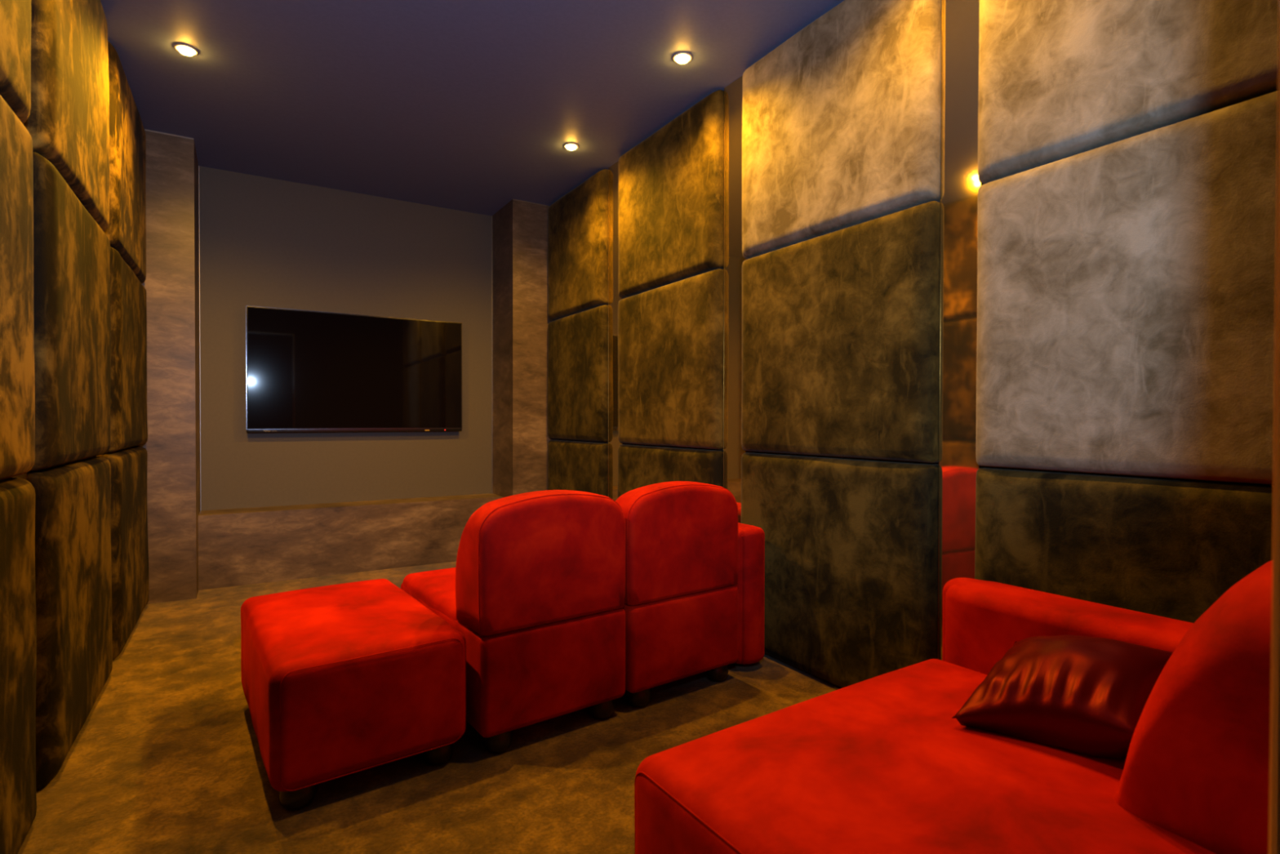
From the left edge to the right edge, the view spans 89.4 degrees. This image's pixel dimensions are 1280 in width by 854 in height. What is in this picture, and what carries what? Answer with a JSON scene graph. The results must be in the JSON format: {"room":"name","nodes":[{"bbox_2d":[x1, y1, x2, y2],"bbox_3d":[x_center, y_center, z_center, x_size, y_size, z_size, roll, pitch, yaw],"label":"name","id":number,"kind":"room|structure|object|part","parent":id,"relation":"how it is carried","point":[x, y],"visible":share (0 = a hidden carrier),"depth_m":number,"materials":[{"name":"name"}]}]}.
{"room":"home theater","nodes":[
{"label":"home theater","id":0,"kind":"room"},
{"bbox_2d":[135,130,200,604],"bbox_3d":[-2.939,-0.347,4.010,0.324,2.760,0.484,0,1,-32],"label":"wall","id":1,"kind":"structure","parent":0,"point":[171,284],"depth_m":3.83,"materials":[{"name":"orange stone"}]},
{"bbox_2d":[144,128,546,206],"bbox_3d":[-1.808,-1.726,4.401,2.522,0.007,0.006,0,1,-32],"label":"trim","id":2,"kind":"structure","parent":1,"relation":"attached to","point":[144,129],"depth_m":3.84,"materials":[{"name":"silver metal"}]},
{"bbox_2d":[199,165,491,510],"bbox_3d":[-2.085,-0.355,4.877,2.687,2.760,0.100,0,1,-32],"label":"wall","id":3,"kind":"structure","parent":0,"point":[264,242],"depth_m":4.72,"materials":[{"name":"grey paint"}]},
{"bbox_2d":[198,165,492,511],"bbox_3d":[-2.073,-0.591,4.819,2.000,2.288,0.006,0,1,-32],"label":"trim","id":4,"kind":"structure","parent":3,"relation":"attached to","point":[198,166],"depth_m":4.30,"materials":[{"name":"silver metal"}]},
{"bbox_2d":[245,305,462,432],"bbox_3d":[-2.060,-0.395,4.794,1.470,0.862,0.066,0,1,-32],"label":"television","id":5,"kind":"object","parent":3,"relation":"attached to","point":[307,371],"visible":1,"depth_m":4.72,"materials":[{"name":"black plastic"}]},
{"bbox_2d":[198,493,502,590],"bbox_3d":[-2.008,0.791,4.723,2.000,0.472,0.265,0,1,-32],"label":"wall","id":6,"kind":"structure","parent":0,"point":[242,546],"depth_m":4.48,"materials":[{"name":"orange stone"}]},
{"bbox_2d":[17,560,841,853],"bbox_3d":[-0.230,1.110,1.867,2.887,0.100,7.200,0,1,-32],"label":"floor","id":7,"kind":"structure","parent":0,"point":[166,758],"depth_m":1.98,"materials":[{"name":"brown carpet"}]},
{"bbox_2d":[240,578,466,810],"bbox_3d":[-1.019,0.836,2.231,0.560,0.437,0.912,0,1,-36],"label":"ottoman","id":8,"kind":"object","parent":7,"relation":"on","point":[339,679],"visible":1,"depth_m":1.90,"materials":[{"name":"red fabric"}]},
{"bbox_2d":[400,489,625,753],"bbox_3d":[-0.533,0.635,2.550,0.570,0.834,0.912,0,1,-36],"label":"chair","id":9,"kind":"object","parent":7,"relation":"on","point":[535,591],"visible":0.92,"depth_m":2.15,"materials":[{"name":"red fabric"}]},
{"bbox_3d":[-0.598,0.668,2.640,0.558,0.109,0.692,0,1,-36],"label":"seat","id":10,"kind":"part","parent":9,"relation":"part of","materials":[{"name":"red fabric"}]},
{"bbox_3d":[-0.350,0.437,2.295,0.558,0.432,0.288,0,1,-36],"label":"backrest","id":11,"kind":"part","parent":9,"relation":"part of","materials":[{"name":"red fabric"}]},
{"bbox_2d":[615,480,737,707],"bbox_3d":[-0.072,0.632,2.887,0.570,0.834,0.912,0,1,-36],"label":"chair","id":12,"kind":"object","parent":7,"relation":"on","point":[681,607],"visible":0.53,"depth_m":2.49,"materials":[{"name":"red fabric"}]},
{"bbox_3d":[0.111,0.434,2.632,0.558,0.432,0.288,0,1,-36],"label":"backrest","id":13,"kind":"part","parent":12,"relation":"part of","materials":[{"name":"red fabric"}]},
{"bbox_2d":[730,522,764,666],"bbox_3d":[0.240,0.739,3.138,0.190,0.617,0.900,0,1,-36],"label":"armrest","id":14,"kind":"object","parent":7,"relation":"on","point":[750,584],"visible":0.35,"depth_m":2.77,"materials":[{"name":"red fabric"}]},
{"bbox_2d":[634,560,1272,853],"bbox_3d":[0.653,0.631,1.160,1.030,0.876,0.944,0,1,-33],"label":"sofa","id":15,"kind":"object","parent":7,"relation":"on","point":[880,764],"visible":0.96,"depth_m":1.05,"materials":[{"name":"red fabric"}]},
{"bbox_3d":[0.653,0.807,1.162,1.029,0.386,0.942,0,1,-33],"label":"seat","id":16,"kind":"part","parent":15,"relation":"part of","materials":[{"name":"red fabric"}]},
{"bbox_2d":[951,635,1173,758],"bbox_3d":[0.907,0.530,1.345,0.415,0.166,0.345,0,1,-44],"label":"throw pillow","id":17,"kind":"object","parent":15,"relation":"on","point":[1083,695],"visible":0.91,"depth_m":1.26,"materials":[{"name":"red fabric"}]},
{"bbox_2d":[942,577,1193,675],"bbox_3d":[1.167,0.754,1.503,0.205,0.624,0.950,0,1,-33],"label":"armrest","id":18,"kind":"object","parent":15,"relation":"attached to","point":[983,620],"visible":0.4,"depth_m":1.66,"materials":[{"name":"red fabric"}]},
{"bbox_3d":[1.045,0.422,1.059,0.460,0.455,0.346,0,1,-33],"label":"backrest","id":19,"kind":"part","parent":15,"relation":"part of","materials":[{"name":"red fabric"}]},
{"bbox_2d":[100,0,844,216],"bbox_3d":[-0.225,-1.750,1.837,2.887,0.100,7.200,0,1,-32],"label":"ceiling","id":20,"kind":"structure","parent":0,"point":[473,106],"depth_m":3.20,"materials":[{"name":"paint"}]},
{"bbox_2d":[173,43,198,56],"bbox_3d":[-2.058,-1.702,2.934,0.092,0.023,0.092,0,1,-32],"label":"recessed light","id":21,"kind":"object","parent":20,"relation":"in","point":[184,49],"visible":1,"depth_m":2.92,"materials":[{"name":"beige glass"}]},
{"bbox_2d":[563,142,578,150],"bbox_3d":[-0.422,-1.710,3.962,0.092,0.023,0.092,0,1,-32],"label":"recessed light","id":22,"kind":"object","parent":20,"relation":"in","point":[570,146],"visible":1,"depth_m":3.94,"materials":[{"name":"beige glass"}]},
{"bbox_2d":[672,52,692,63],"bbox_3d":[0.196,-1.699,2.993,0.092,0.023,0.092,0,1,-32],"label":"recessed light","id":23,"kind":"object","parent":20,"relation":"in","point":[680,57],"visible":1,"depth_m":2.98,"materials":[{"name":"beige glass"}]},
{"bbox_2d":[492,199,556,497],"bbox_3d":[-0.942,-0.357,5.236,0.363,2.760,0.484,0,1,-32],"label":"wall","id":24,"kind":"structure","parent":0,"point":[520,319],"depth_m":5.03,"materials":[{"name":"orange stone"}]},
{"bbox_2d":[557,439,1273,485],"bbox_3d":[0.424,-0.336,3.454,0.100,2.760,5.150,0,1,-32],"label":"wall","id":25,"kind":"structure","parent":0,"point":[557,439],"depth_m":2.02,"materials":[{"name":"paint"}]},
{"bbox_2d":[546,304,608,442],"bbox_3d":[-0.463,-0.361,4.703,0.102,0.919,0.917,0,1,-32],"label":"panel","id":26,"kind":"object","parent":25,"relation":"attached to","point":[577,397],"visible":0.87,"depth_m":4.55,"materials":[{"name":"beige fabric"}]},
{"bbox_2d":[547,439,608,496],"bbox_3d":[-0.465,0.566,4.713,0.102,0.922,0.917,0,1,-32],"label":"panel","id":27,"kind":"object","parent":25,"relation":"attached to","point":[573,465],"visible":0.34,"depth_m":4.59,"materials":[{"name":"beige fabric"}]},
{"bbox_2d":[547,168,608,320],"bbox_3d":[-0.461,-1.274,4.694,0.101,0.896,0.917,0,1,-32],"label":"panel","id":28,"kind":"object","parent":25,"relation":"attached to","point":[578,221],"visible":0.77,"depth_m":4.55,"materials":[{"name":"beige fabric"}]},
{"bbox_2d":[608,160,626,501],"bbox_3d":[-0.145,-0.345,4.245,0.041,2.756,0.193,0,1,-32],"label":"strip","id":29,"kind":"object","parent":25,"relation":"attached to","point":[614,298],"visible":0.33,"depth_m":4.26,"materials":[{"name":"brown metal"}]},
{"bbox_2d":[617,444,723,497],"bbox_3d":[0.145,0.577,3.721,0.101,0.922,1.018,0,1,-32],"label":"panel","id":30,"kind":"object","parent":25,"relation":"attached to","point":[638,465],"visible":0.32,"depth_m":3.64,"materials":[{"name":"beige fabric"}]},
{"bbox_2d":[617,268,724,449],"bbox_3d":[0.146,-0.349,3.711,0.103,0.919,1.018,0,1,-32],"label":"panel","id":31,"kind":"object","parent":25,"relation":"attached to","point":[670,336],"visible":0.88,"depth_m":3.56,"materials":[{"name":"beige fabric"}]},
{"bbox_2d":[617,89,724,298],"bbox_3d":[0.148,-1.263,3.701,0.102,0.896,1.018,0,1,-32],"label":"panel","id":32,"kind":"object","parent":25,"relation":"attached to","point":[671,189],"visible":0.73,"depth_m":3.54,"materials":[{"name":"beige fabric"}]},
{"bbox_2d":[723,75,751,523],"bbox_3d":[0.486,-0.333,3.218,0.041,2.756,0.173,0,1,-32],"label":"strip","id":33,"kind":"object","parent":25,"relation":"attached to","point":[734,259],"visible":0.36,"depth_m":3.22,"materials":[{"name":"brown metal"}]},
{"bbox_2d":[741,452,938,688],"bbox_3d":[0.770,0.589,2.703,0.102,0.922,1.018,0,1,-32],"label":"panel","id":34,"kind":"object","parent":25,"relation":"attached to","point":[851,544],"visible":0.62,"depth_m":2.54,"materials":[{"name":"beige fabric"}]},
{"bbox_2d":[741,200,940,462],"bbox_3d":[0.771,-0.338,2.693,0.102,0.919,1.018,0,1,-32],"label":"panel","id":35,"kind":"object","parent":25,"relation":"attached to","point":[841,327],"visible":0.91,"depth_m":2.53,"materials":[{"name":"beige fabric"}]},
{"bbox_2d":[742,0,942,258],"bbox_3d":[0.773,-1.251,2.683,0.102,0.896,1.018,0,1,-32],"label":"panel","id":36,"kind":"object","parent":25,"relation":"attached to","point":[842,119],"visible":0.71,"depth_m":2.55,"materials":[{"name":"beige fabric"}]},
{"bbox_2d":[937,0,986,660],"bbox_3d":[1.104,-0.322,2.212,0.041,2.756,0.146,0,1,-32],"label":"strip","id":37,"kind":"object","parent":25,"relation":"attached to","point":[960,184],"visible":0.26,"depth_m":2.20,"materials":[{"name":"brown metal"}]},
{"bbox_2d":[974,467,1273,622],"bbox_3d":[1.382,0.600,1.706,0.102,0.922,1.020,0,1,-32],"label":"panel","id":38,"kind":"object","parent":25,"relation":"attached to","point":[1167,548],"visible":0.4,"depth_m":1.75,"materials":[{"name":"beige fabric"}]},
{"bbox_2d":[975,90,1278,484],"bbox_3d":[1.384,-0.326,1.697,0.101,0.919,1.020,0,1,-32],"label":"panel","id":39,"kind":"object","parent":25,"relation":"attached to","point":[1126,287],"visible":0.97,"depth_m":1.71,"materials":[{"name":"beige fabric"}]},
{"bbox_2d":[977,0,1279,183],"bbox_3d":[1.385,-1.240,1.687,0.102,0.896,1.020,0,1,-32],"label":"panel","id":40,"kind":"object","parent":25,"relation":"attached to","point":[1059,79],"visible":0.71,"depth_m":1.78,"materials":[{"name":"beige fabric"}]},
{"bbox_3d":[0.623,-0.304,0.467,2.887,2.760,0.150,0,1,-32],"label":"wall","id":41,"kind":"structure","parent":0,"visible":0},
{"bbox_2d":[1268,0,1279,853],"bbox_3d":[0.000,-0.050,0.171,1.038,2.256,0.011,0,1,-32],"label":"trim","id":42,"kind":"structure","parent":41,"relation":"attached to","point":[1274,785],"depth_m":0.44,"materials":[{"name":"orange"}]},
{"bbox_3d":[-1.951,-0.324,1.996,0.100,2.760,5.150,0,1,-32],"label":"wall","id":43,"kind":"structure","parent":0,"visible":0},
{"bbox_2d":[0,0,31,124],"bbox_3d":[-1.390,-1.240,1.271,0.102,0.896,1.045,0,1,-32],"label":"panel","id":44,"kind":"object","parent":43,"relation":"attached to","point":[15,15],"visible":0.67,"depth_m":1.59,"materials":[{"name":"beige fabric"}]},
{"bbox_2d":[0,94,35,479],"bbox_3d":[-1.392,-0.326,1.280,0.102,0.919,1.045,0,1,-32],"label":"panel","id":45,"kind":"object","parent":43,"relation":"attached to","point":[17,380],"visible":1,"depth_m":1.57,"materials":[{"name":"beige fabric"}]},
{"bbox_2d":[0,477,36,853],"bbox_3d":[-1.394,0.600,1.290,0.101,0.922,1.045,0,1,-32],"label":"panel","id":46,"kind":"object","parent":43,"relation":"attached to","point":[18,624],"visible":0.97,"depth_m":1.57,"materials":[{"name":"beige fabric"}]},
{"bbox_2d":[23,0,109,231],"bbox_3d":[-2.006,-1.252,2.274,0.102,0.896,1.020,0,1,-32],"label":"panel","id":47,"kind":"object","parent":43,"relation":"attached to","point":[67,123],"visible":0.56,"depth_m":2.12,"materials":[{"name":"beige fabric"}]},
{"bbox_2d":[26,456,112,791],"bbox_3d":[-2.009,0.588,2.294,0.103,0.922,1.020,0,1,-32],"label":"panel","id":48,"kind":"object","parent":43,"relation":"attached to","point":[73,562],"visible":0.62,"depth_m":2.04,"materials":[{"name":"beige fabric"}]},
{"bbox_2d":[30,151,111,471],"bbox_3d":[-2.008,-0.338,2.284,0.102,0.919,1.020,0,1,-32],"label":"panel","id":49,"kind":"object","parent":43,"relation":"attached to","point":[72,252],"visible":0.78,"depth_m":2.04,"materials":[{"name":"beige fabric"}]},
{"bbox_2d":[103,40,146,283],"bbox_3d":[-2.627,-1.263,3.285,0.102,0.896,1.052,0,1,-32],"label":"panel","id":50,"kind":"object","parent":43,"relation":"attached to","point":[126,232],"visible":0.49,"depth_m":3.09,"materials":[{"name":"beige fabric"}]},
{"bbox_2d":[102,445,149,659],"bbox_3d":[-2.630,0.577,3.304,0.102,0.922,1.052,0,1,-32],"label":"panel","id":51,"kind":"object","parent":43,"relation":"attached to","point":[129,466],"visible":0.58,"depth_m":3.08,"materials":[{"name":"beige fabric"}]},
{"bbox_2d":[106,246,147,453],"bbox_3d":[-2.629,-0.350,3.294,0.102,0.919,1.052,0,1,-32],"label":"panel","id":52,"kind":"object","parent":43,"relation":"attached to","point":[128,305],"visible":0.61,"depth_m":3.08,"materials":[{"name":"beige fabric"}]}
]}

